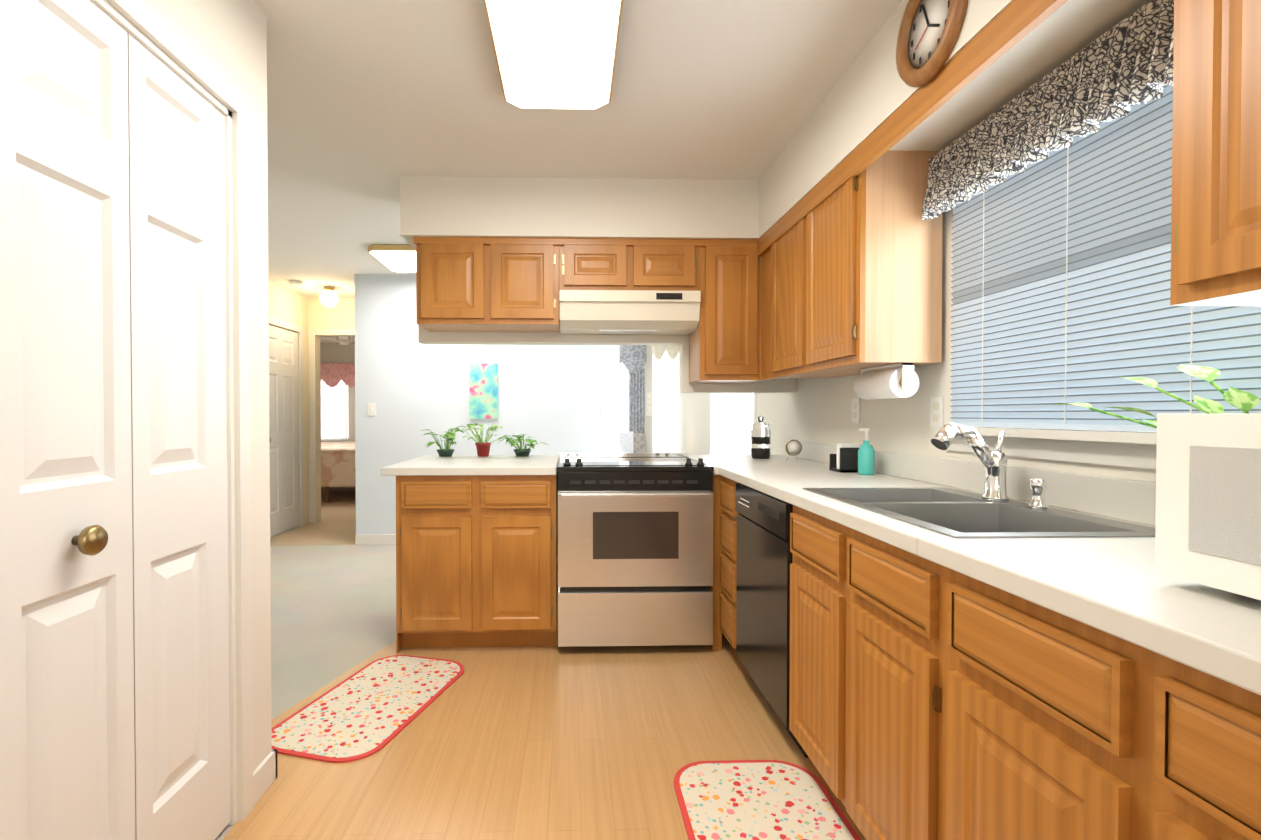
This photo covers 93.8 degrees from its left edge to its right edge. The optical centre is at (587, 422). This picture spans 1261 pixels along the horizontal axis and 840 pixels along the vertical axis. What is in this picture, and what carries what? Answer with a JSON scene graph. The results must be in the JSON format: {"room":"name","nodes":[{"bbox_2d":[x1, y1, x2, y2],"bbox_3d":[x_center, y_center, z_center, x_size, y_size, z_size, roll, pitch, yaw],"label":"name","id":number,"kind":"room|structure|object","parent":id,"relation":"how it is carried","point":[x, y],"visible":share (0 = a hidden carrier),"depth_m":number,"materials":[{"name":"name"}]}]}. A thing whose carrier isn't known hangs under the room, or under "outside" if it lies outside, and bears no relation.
{"room":"kitchen","nodes":[
{"label":"kitchen","id":0,"kind":"room"},
{"bbox_2d":[143,0,271,771],"bbox_3d":[-1.020,-0.044,0.069,0.110,2.430,3.610,0,1,-2],"label":"wall","id":1,"kind":"structure","parent":0,"point":[226,40],"depth_m":1.76,"materials":[{"name":"paint"}]},
{"bbox_2d":[0,0,229,839],"bbox_3d":[-0.992,0.144,0.929,0.078,2.008,1.500,0,1,-2],"label":"bifold closet door","id":2,"kind":"structure","parent":1,"relation":"in","point":[114,662],"depth_m":1.25,"materials":[{"name":"paint"}]},
{"bbox_2d":[92,0,395,825],"bbox_3d":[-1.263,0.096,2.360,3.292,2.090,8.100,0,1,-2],"label":"door trim","id":3,"kind":"structure","parent":1,"relation":"attached to","point":[150,30],"depth_m":1.69,"materials":[{"name":"paint"}]},
{"bbox_2d":[268,281,308,525],"bbox_3d":[-3.018,-0.096,4.094,0.120,2.430,4.770,0,1,-2],"label":"wall","id":4,"kind":"structure","parent":0,"point":[288,305],"depth_m":6.17,"materials":[{"name":"paint"}]},
{"bbox_2d":[269,325,298,536],"bbox_3d":[-3.009,0.082,5.778,0.088,2.010,0.760,0,1,-2],"label":"hall door","id":5,"kind":"structure","parent":4,"relation":"in","point":[284,429],"depth_m":5.85,"materials":[{"name":"paint"}]},
{"bbox_2d":[215,526,395,839],"bbox_3d":[-2.122,1.143,4.601,7.300,0.058,12.900,0,1,-2],"label":"floor carpet","id":6,"kind":"object","parent":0,"point":[333,612],"visible":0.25,"depth_m":3.49,"materials":[{"name":"beige carpet"}]},
{"bbox_2d":[620,432,645,452],"bbox_3d":[0.399,0.599,6.583,0.550,0.975,0.775,0,1,-2],"label":"armchair","id":7,"kind":"object","parent":6,"relation":"on","point":[631,442],"visible":0.08,"depth_m":6.71,"materials":[{"name":"fabric"}]},
{"bbox_2d":[658,436,680,452],"bbox_3d":[0.921,0.620,6.680,0.340,0.930,0.400,0,1,-2],"label":"table lamp","id":8,"kind":"object","parent":6,"relation":"on","point":[668,444],"visible":0.29,"depth_m":6.59,"materials":[{"name":"white fabric"}]},
{"bbox_2d":[270,487,355,544],"bbox_3d":[-3.313,1.095,7.843,3.900,0.051,5.150,0,1,-2],"label":"floor","id":9,"kind":"structure","parent":0,"point":[336,525],"depth_m":6.16,"materials":[{"name":"beige carpet"}]},
{"bbox_2d":[321,442,355,502],"bbox_3d":[-3.487,0.700,8.709,2.040,0.720,2.040,0,1,-2],"label":"bed","id":10,"kind":"object","parent":9,"relation":"on","point":[337,464],"visible":0.15,"depth_m":7.71,"materials":[{"name":"beige fabric"}]},
{"bbox_2d":[308,298,354,522],"bbox_3d":[-2.074,-0.126,6.447,1.900,2.430,0.120,0,1,-2],"label":"wall","id":11,"kind":"structure","parent":0,"point":[340,314],"depth_m":6.36,"materials":[{"name":"paint"}]},
{"bbox_2d":[320,343,354,441],"bbox_3d":[-3.387,-0.178,10.461,3.660,2.430,0.120,0,1,-2],"label":"wall","id":12,"kind":"structure","parent":0,"point":[334,353],"depth_m":10.36,"materials":[{"name":"paint"}]},
{"bbox_2d":[320,379,347,439],"bbox_3d":[-4.563,-0.247,10.395,0.665,1.130,0.145,0,1,-2],"label":"bedroom window","id":13,"kind":"structure","parent":12,"relation":"in","point":[334,413],"depth_m":10.34,"materials":[{"name":"white glass"}]},
{"bbox_2d":[320,363,354,386],"bbox_3d":[-4.483,-0.821,10.317,1.000,0.420,0.089,0,1,-2],"label":"valance","id":14,"kind":"object","parent":12,"relation":"attached to","point":[332,374],"visible":0.52,"depth_m":10.30,"materials":[{"name":"fabric"}]},
{"bbox_2d":[354,274,619,534],"bbox_3d":[-0.904,-0.113,5.379,2.380,2.430,0.120,0,1,-2],"label":"wall","id":15,"kind":"structure","parent":0,"point":[554,397],"depth_m":5.29,"materials":[{"name":"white paint"}]},
{"bbox_2d":[368,403,375,415],"bbox_3d":[-1.941,-0.116,5.283,0.070,0.114,0.012,0,1,-2],"label":"light switch","id":16,"kind":"object","parent":15,"relation":"attached to","point":[371,409],"visible":1,"depth_m":5.28,"materials":[{"name":"white plastic"}]},
{"bbox_2d":[469,363,497,418],"bbox_3d":[-0.942,-0.280,5.304,0.250,0.497,0.021,0,1,-2],"label":"painting","id":17,"kind":"object","parent":15,"relation":"attached to","point":[483,390],"visible":0.86,"depth_m":5.29},
{"bbox_2d":[222,616,865,839],"bbox_3d":[0.022,1.185,0.914,2.620,0.050,5.210,0,1,-2],"label":"floor","id":18,"kind":"structure","parent":0,"point":[552,743],"depth_m":2.03,"materials":[{"name":"brown wood"}]},
{"bbox_2d":[272,655,463,762],"bbox_3d":[-0.870,1.136,2.414,0.470,0.008,0.840,0,1,15],"label":"entry rug","id":19,"kind":"object","parent":18,"relation":"on","point":[373,707],"visible":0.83,"depth_m":2.31,"materials":[{"name":"beige fabric"}]},
{"bbox_2d":[396,472,557,653],"bbox_3d":[-0.555,0.694,3.179,0.782,0.874,0.619,0,1,-2],"label":"base cabinet","id":20,"kind":"object","parent":18,"relation":"on","point":[477,556],"depth_m":2.87,"materials":[{"name":"brown wood"}]},
{"bbox_2d":[381,455,559,475],"bbox_3d":[-0.585,0.235,3.174,0.853,0.040,0.635,0,1,-2],"label":"countertop","id":21,"kind":"structure","parent":20,"relation":"on","point":[427,465],"depth_m":2.91,"materials":[{"name":"laminate"}]},
{"bbox_2d":[421,426,463,456],"bbox_3d":[-0.894,0.116,3.613,0.286,0.186,0.251,0,1,-2],"label":"plant","id":22,"kind":"object","parent":21,"relation":"on","point":[447,451],"visible":0.98,"depth_m":3.58,"materials":[{"name":"green plant"}]},
{"bbox_2d":[455,423,510,456],"bbox_3d":[-0.647,0.108,3.626,0.378,0.201,0.352,0,1,-2],"label":"plant","id":23,"kind":"object","parent":21,"relation":"on","point":[483,449],"visible":0.98,"depth_m":3.59,"materials":[{"name":"green plant"}]},
{"bbox_2d":[497,434,548,456],"bbox_3d":[-0.396,0.141,3.623,0.334,0.136,0.309,0,1,-2],"label":"plant","id":24,"kind":"object","parent":21,"relation":"on","point":[520,451],"visible":1,"depth_m":3.59,"materials":[{"name":"green plant"}]},
{"bbox_2d":[557,453,713,646],"bbox_3d":[0.224,0.639,3.174,0.764,0.924,0.679,0,1,-2],"label":"range","id":25,"kind":"object","parent":18,"relation":"on","point":[635,549],"visible":1,"depth_m":2.86,"materials":[{"name":"silver metal"}]},
{"bbox_2d":[674,760,860,839],"bbox_3d":[0.513,1.147,1.583,0.470,0.008,0.800,0,1,-2],"label":"area rug","id":26,"kind":"object","parent":18,"relation":"on","point":[749,800],"visible":1,"depth_m":1.76,"materials":[{"name":"beige fabric"}]},
{"bbox_2d":[736,483,808,757],"bbox_3d":[0.962,0.706,2.315,0.602,0.872,0.614,0,1,-2],"label":"dishwasher","id":27,"kind":"object","parent":18,"relation":"on","point":[764,557],"visible":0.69,"depth_m":2.22,"materials":[{"name":"black metal"}]},
{"bbox_2d":[716,475,875,649],"bbox_3d":[0.960,0.699,2.780,0.619,0.874,0.300,0,1,-2],"label":"base cabinet","id":28,"kind":"object","parent":18,"relation":"on","point":[809,531],"depth_m":2.65,"materials":[{"name":"brown wood"}]},
{"bbox_2d":[689,441,1260,694],"bbox_3d":[0.982,0.206,1.599,0.658,0.139,4.350,0,1,-2],"label":"countertop","id":29,"kind":"structure","parent":28,"relation":"on","point":[1119,587],"depth_m":1.10,"materials":[{"name":"laminate"}]},
{"bbox_2d":[751,416,770,458],"bbox_3d":[1.011,0.086,3.444,0.110,0.250,0.110,0,1,-2],"label":"glass jar","id":30,"kind":"object","parent":29,"relation":"on","point":[760,438],"visible":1,"depth_m":3.40,"materials":[{"name":"glass"}]},
{"bbox_2d":[784,439,801,460],"bbox_3d":[1.127,0.153,3.233,0.090,0.118,0.036,0,1,-2],"label":"desk clock","id":31,"kind":"object","parent":29,"relation":"on","point":[792,447],"visible":1,"depth_m":3.21,"materials":[{"name":"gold metal"}]},
{"bbox_2d":[829,444,861,472],"bbox_3d":[1.173,0.159,2.654,0.120,0.125,0.110,0,1,-2],"label":"napkin holder","id":32,"kind":"object","parent":29,"relation":"on","point":[844,459],"visible":0.77,"depth_m":2.60,"materials":[{"name":"plastic"}]},
{"bbox_2d":[857,428,874,474],"bbox_3d":[1.187,0.125,2.509,0.068,0.197,0.066,0,1,-2],"label":"soap bottle","id":33,"kind":"object","parent":29,"relation":"on","point":[866,458],"visible":1,"depth_m":2.49,"materials":[{"name":"teal plastic"}]},
{"bbox_2d":[802,487,1154,537],"bbox_3d":[1.003,0.319,1.631,0.506,0.174,0.808,0,1,-2],"label":"sink","id":34,"kind":"object","parent":29,"relation":"in","point":[954,513],"visible":0.27,"depth_m":1.67,"materials":[{"name":"metal"}]},
{"bbox_2d":[931,423,1047,508],"bbox_3d":[1.122,0.116,1.663,0.243,0.228,0.213,0,1,-2],"label":"faucet","id":35,"kind":"object","parent":29,"relation":"on","point":[994,463],"visible":1,"depth_m":1.71,"materials":[{"name":"silver metal"}]},
{"bbox_2d":[1054,364,1259,428],"bbox_3d":[1.139,0.057,1.092,0.256,0.369,0.638,0,1,-2],"label":"pothos","id":36,"kind":"object","parent":29,"relation":"on","point":[1244,402],"visible":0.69,"depth_m":1.14,"materials":[{"name":"green plant"}]},
{"bbox_2d":[1155,414,1260,599],"bbox_3d":[1.053,0.119,0.637,0.373,0.258,0.525,0,1,-2],"label":"microwave","id":37,"kind":"object","parent":29,"relation":"on","point":[1208,504],"visible":1,"depth_m":0.82,"materials":[{"name":"white plastic"}]},
{"bbox_2d":[789,552,935,839],"bbox_3d":[0.993,0.806,1.592,0.619,0.690,0.820,0,1,-2],"label":"base cabinet","id":38,"kind":"object","parent":18,"relation":"on","point":[930,700],"depth_m":1.45,"materials":[{"name":"brown wood"}]},
{"bbox_2d":[924,560,1260,839],"bbox_3d":[1.016,0.725,0.771,0.619,0.874,0.820,0,1,-2],"label":"base cabinet","id":39,"kind":"object","parent":18,"relation":"on","point":[1051,725],"depth_m":0.86,"materials":[{"name":"brown wood"}]},
{"bbox_2d":[254,0,902,342],"bbox_3d":[-2.122,-1.367,4.568,7.300,0.100,12.900,0,1,-2],"label":"ceiling","id":40,"kind":"structure","parent":0,"point":[370,103],"depth_m":2.40,"materials":[{"name":"paint"}]},
{"bbox_2d":[289,280,303,285],"bbox_3d":[-2.750,-1.311,5.552,0.130,0.036,0.130,0,1,-2],"label":"smoke detector","id":41,"kind":"object","parent":40,"relation":"attached to","point":[296,282],"visible":1,"depth_m":5.51,"materials":[{"name":"white plastic"}]},
{"bbox_2d":[320,286,337,306],"bbox_3d":[-2.557,-1.235,5.809,0.170,0.194,0.170,0,1,-2],"label":"light","id":42,"kind":"object","parent":40,"relation":"attached to","point":[328,296],"visible":1,"depth_m":5.76,"materials":[{"name":"white glass"}]},
{"bbox_2d":[320,337,354,344],"bbox_3d":[-3.479,-1.245,8.384,0.962,0.240,0.962,0,1,23],"label":"ceiling fan","id":43,"kind":"object","parent":40,"relation":"hanging from","point":[344,340],"visible":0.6,"depth_m":8.32,"materials":[{"name":"white plastic"}]},
{"bbox_2d":[368,244,415,271],"bbox_3d":[-1.175,-1.294,4.686,0.950,0.048,0.660,0,1,-2],"label":"ceiling light","id":44,"kind":"object","parent":40,"relation":"attached to","point":[397,258],"visible":0.42,"depth_m":4.50,"materials":[{"name":"white plastic"}]},
{"bbox_2d":[483,0,622,108],"bbox_3d":[-0.102,-1.256,1.725,0.410,0.048,1.220,0,1,-2],"label":"kitchen ceiling light","id":45,"kind":"object","parent":40,"relation":"attached to","point":[555,54],"visible":1,"depth_m":1.95,"materials":[{"name":"white plastic"}]},
{"bbox_2d":[418,325,796,392],"bbox_3d":[0.127,-0.089,3.567,2.260,2.430,0.120,0,1,-2],"label":"wall","id":46,"kind":"structure","parent":0,"point":[774,385],"depth_m":3.51,"materials":[{"name":"paint"}]},
{"bbox_2d":[643,345,651,452],"bbox_3d":[-0.501,-0.139,7.441,3.300,2.430,0.120,0,1,-2],"label":"wall","id":47,"kind":"structure","parent":0,"point":[647,367],"depth_m":7.40,"materials":[{"name":"paint"}]},
{"bbox_2d":[620,345,646,373],"bbox_3d":[0.267,-0.823,7.348,0.930,0.440,0.089,0,1,-2],"label":"valance","id":48,"kind":"object","parent":47,"relation":"attached to","point":[633,359],"visible":0.29,"depth_m":7.33,"materials":[{"name":"fabric"}]},
{"bbox_2d":[629,368,644,433],"bbox_3d":[0.611,-0.098,7.372,0.200,1.150,0.020,0,1,-2],"label":"curtain","id":49,"kind":"object","parent":48,"relation":"hanging from","point":[636,402],"visible":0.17,"depth_m":7.35,"materials":[{"name":"fabric"}]},
{"bbox_2d":[646,392,651,415],"bbox_3d":[0.765,-0.224,7.404,0.070,0.300,0.021,0,1,-2],"label":"picture frame","id":50,"kind":"object","parent":47,"relation":"attached to","point":[648,403],"visible":1,"depth_m":7.39,"materials":[{"name":"white plastic"}]},
{"bbox_2d":[620,350,678,452],"bbox_3d":[0.499,0.051,7.439,1.300,2.050,0.145,0,1,-2],"label":"living room window","id":51,"kind":"structure","parent":47,"relation":"in","point":[665,394],"depth_m":7.39,"materials":[{"name":"white glass"}]},
{"bbox_2d":[651,345,678,359],"bbox_3d":[0.971,-0.973,7.366,0.360,0.380,0.089,0,1,-2],"label":"valance","id":52,"kind":"object","parent":47,"relation":"attached to","point":[658,351],"visible":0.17,"depth_m":7.34,"materials":[{"name":"fabric"}]},
{"bbox_2d":[400,0,1150,250],"bbox_3d":[0.201,-1.115,0.915,2.260,0.310,5.160,0,1,-2],"label":"soffit","id":53,"kind":"structure","parent":0,"point":[870,92],"depth_m":2.96,"materials":[{"name":"paint"}]},
{"bbox_2d":[413,237,560,331],"bbox_3d":[-0.543,-0.761,3.310,0.765,0.460,0.319,0,1,-2],"label":"upper cabinet","id":54,"kind":"object","parent":53,"relation":"attached to","point":[464,284],"depth_m":3.15,"materials":[{"name":"brown wood"}]},
{"bbox_2d":[561,238,704,291],"bbox_3d":[0.222,-0.851,3.330,0.763,0.280,0.319,0,1,-2],"label":"upper cabinet","id":55,"kind":"object","parent":53,"relation":"attached to","point":[586,263],"depth_m":3.17,"materials":[{"name":"brown wood"}]},
{"bbox_2d":[559,290,700,334],"bbox_3d":[0.223,-0.611,3.325,0.759,0.197,0.346,0,1,-2],"label":"range hood","id":56,"kind":"object","parent":55,"relation":"attached to","point":[637,312],"visible":0.98,"depth_m":3.18,"materials":[{"name":"metal"}]},
{"bbox_2d":[689,236,764,382],"bbox_3d":[0.775,-0.612,3.349,0.338,0.760,0.319,0,1,-2],"label":"upper cabinet","id":57,"kind":"object","parent":53,"relation":"attached to","point":[727,345],"depth_m":3.19,"materials":[{"name":"brown wood"}]},
{"bbox_2d":[765,144,942,379],"bbox_3d":[1.106,-0.602,2.577,0.319,0.760,0.920,0,1,-2],"label":"upper cabinet","id":58,"kind":"object","parent":53,"relation":"attached to","point":[837,272],"depth_m":2.13,"materials":[{"name":"brown wood"}]},
{"bbox_2d":[854,363,918,399],"bbox_3d":[1.154,-0.154,2.282,0.110,0.126,0.315,0,1,-2],"label":"paper towel holder","id":59,"kind":"object","parent":58,"relation":"attached to","point":[903,382],"visible":1,"depth_m":2.19,"materials":[{"name":"white paper"}]},
{"bbox_2d":[896,0,967,86],"bbox_3d":[0.944,-1.105,1.636,0.030,0.300,0.300,0,1,-2],"label":"wall clock","id":60,"kind":"object","parent":53,"relation":"attached to","point":[928,33],"visible":1,"depth_m":1.65,"materials":[{"name":"brown wood"}]},
{"bbox_2d":[1170,0,1260,305],"bbox_3d":[1.161,-0.576,0.618,0.319,0.760,0.800,0,1,-2],"label":"upper cabinet","id":61,"kind":"object","parent":53,"relation":"attached to","point":[1216,211],"depth_m":0.93,"materials":[{"name":"brown wood"}]},
{"bbox_2d":[679,210,1155,481],"bbox_3d":[1.307,-0.104,4.681,0.160,2.430,12.900,0,1,-2],"label":"wall","id":62,"kind":"structure","parent":0,"point":[815,410],"depth_m":2.66,"materials":[{"name":"paint"}]},
{"bbox_2d":[710,393,755,454],"bbox_3d":[1.248,0.052,4.981,0.180,2.110,1.320,0,1,-2],"label":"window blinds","id":63,"kind":"object","parent":62,"relation":"attached to","point":[732,418],"visible":0.25,"depth_m":4.86,"materials":[{"name":"white"}]},
{"bbox_2d":[852,399,859,422],"bbox_3d":[1.275,-0.054,2.799,0.008,0.114,0.070,0,1,-2],"label":"electrical outlet","id":64,"kind":"object","parent":62,"relation":"attached to","point":[855,410],"visible":1,"depth_m":2.79,"materials":[{"name":"white plastic"}]},
{"bbox_2d":[930,397,943,427],"bbox_3d":[1.292,-0.036,2.180,0.008,0.114,0.070,0,1,-2],"label":"electrical outlet","id":65,"kind":"object","parent":62,"relation":"attached to","point":[936,411],"visible":0.93,"depth_m":2.17,"materials":[{"name":"white plastic"}]},
{"bbox_2d":[933,212,1156,469],"bbox_3d":[1.339,-0.381,1.576,0.150,0.975,1.100,0,1,-2],"label":"window","id":66,"kind":"structure","parent":62,"relation":"in","point":[1134,449],"depth_m":1.56,"materials":[{"name":"white"}]},
{"bbox_2d":[921,0,1173,219],"bbox_3d":[1.252,-0.821,1.568,0.114,0.225,1.085,0,1,-2],"label":"valance","id":67,"kind":"object","parent":66,"relation":"attached to","point":[1116,71],"visible":0.94,"depth_m":1.52,"materials":[{"name":"fabric"}]},
{"bbox_2d":[947,85,1260,431],"bbox_3d":[1.292,-0.415,1.575,0.038,0.868,0.980,0,1,-2],"label":"window blinds","id":68,"kind":"object","parent":66,"relation":"attached to","point":[1061,275],"visible":0.6,"depth_m":1.52,"materials":[{"name":"white plastic"}]}
]}

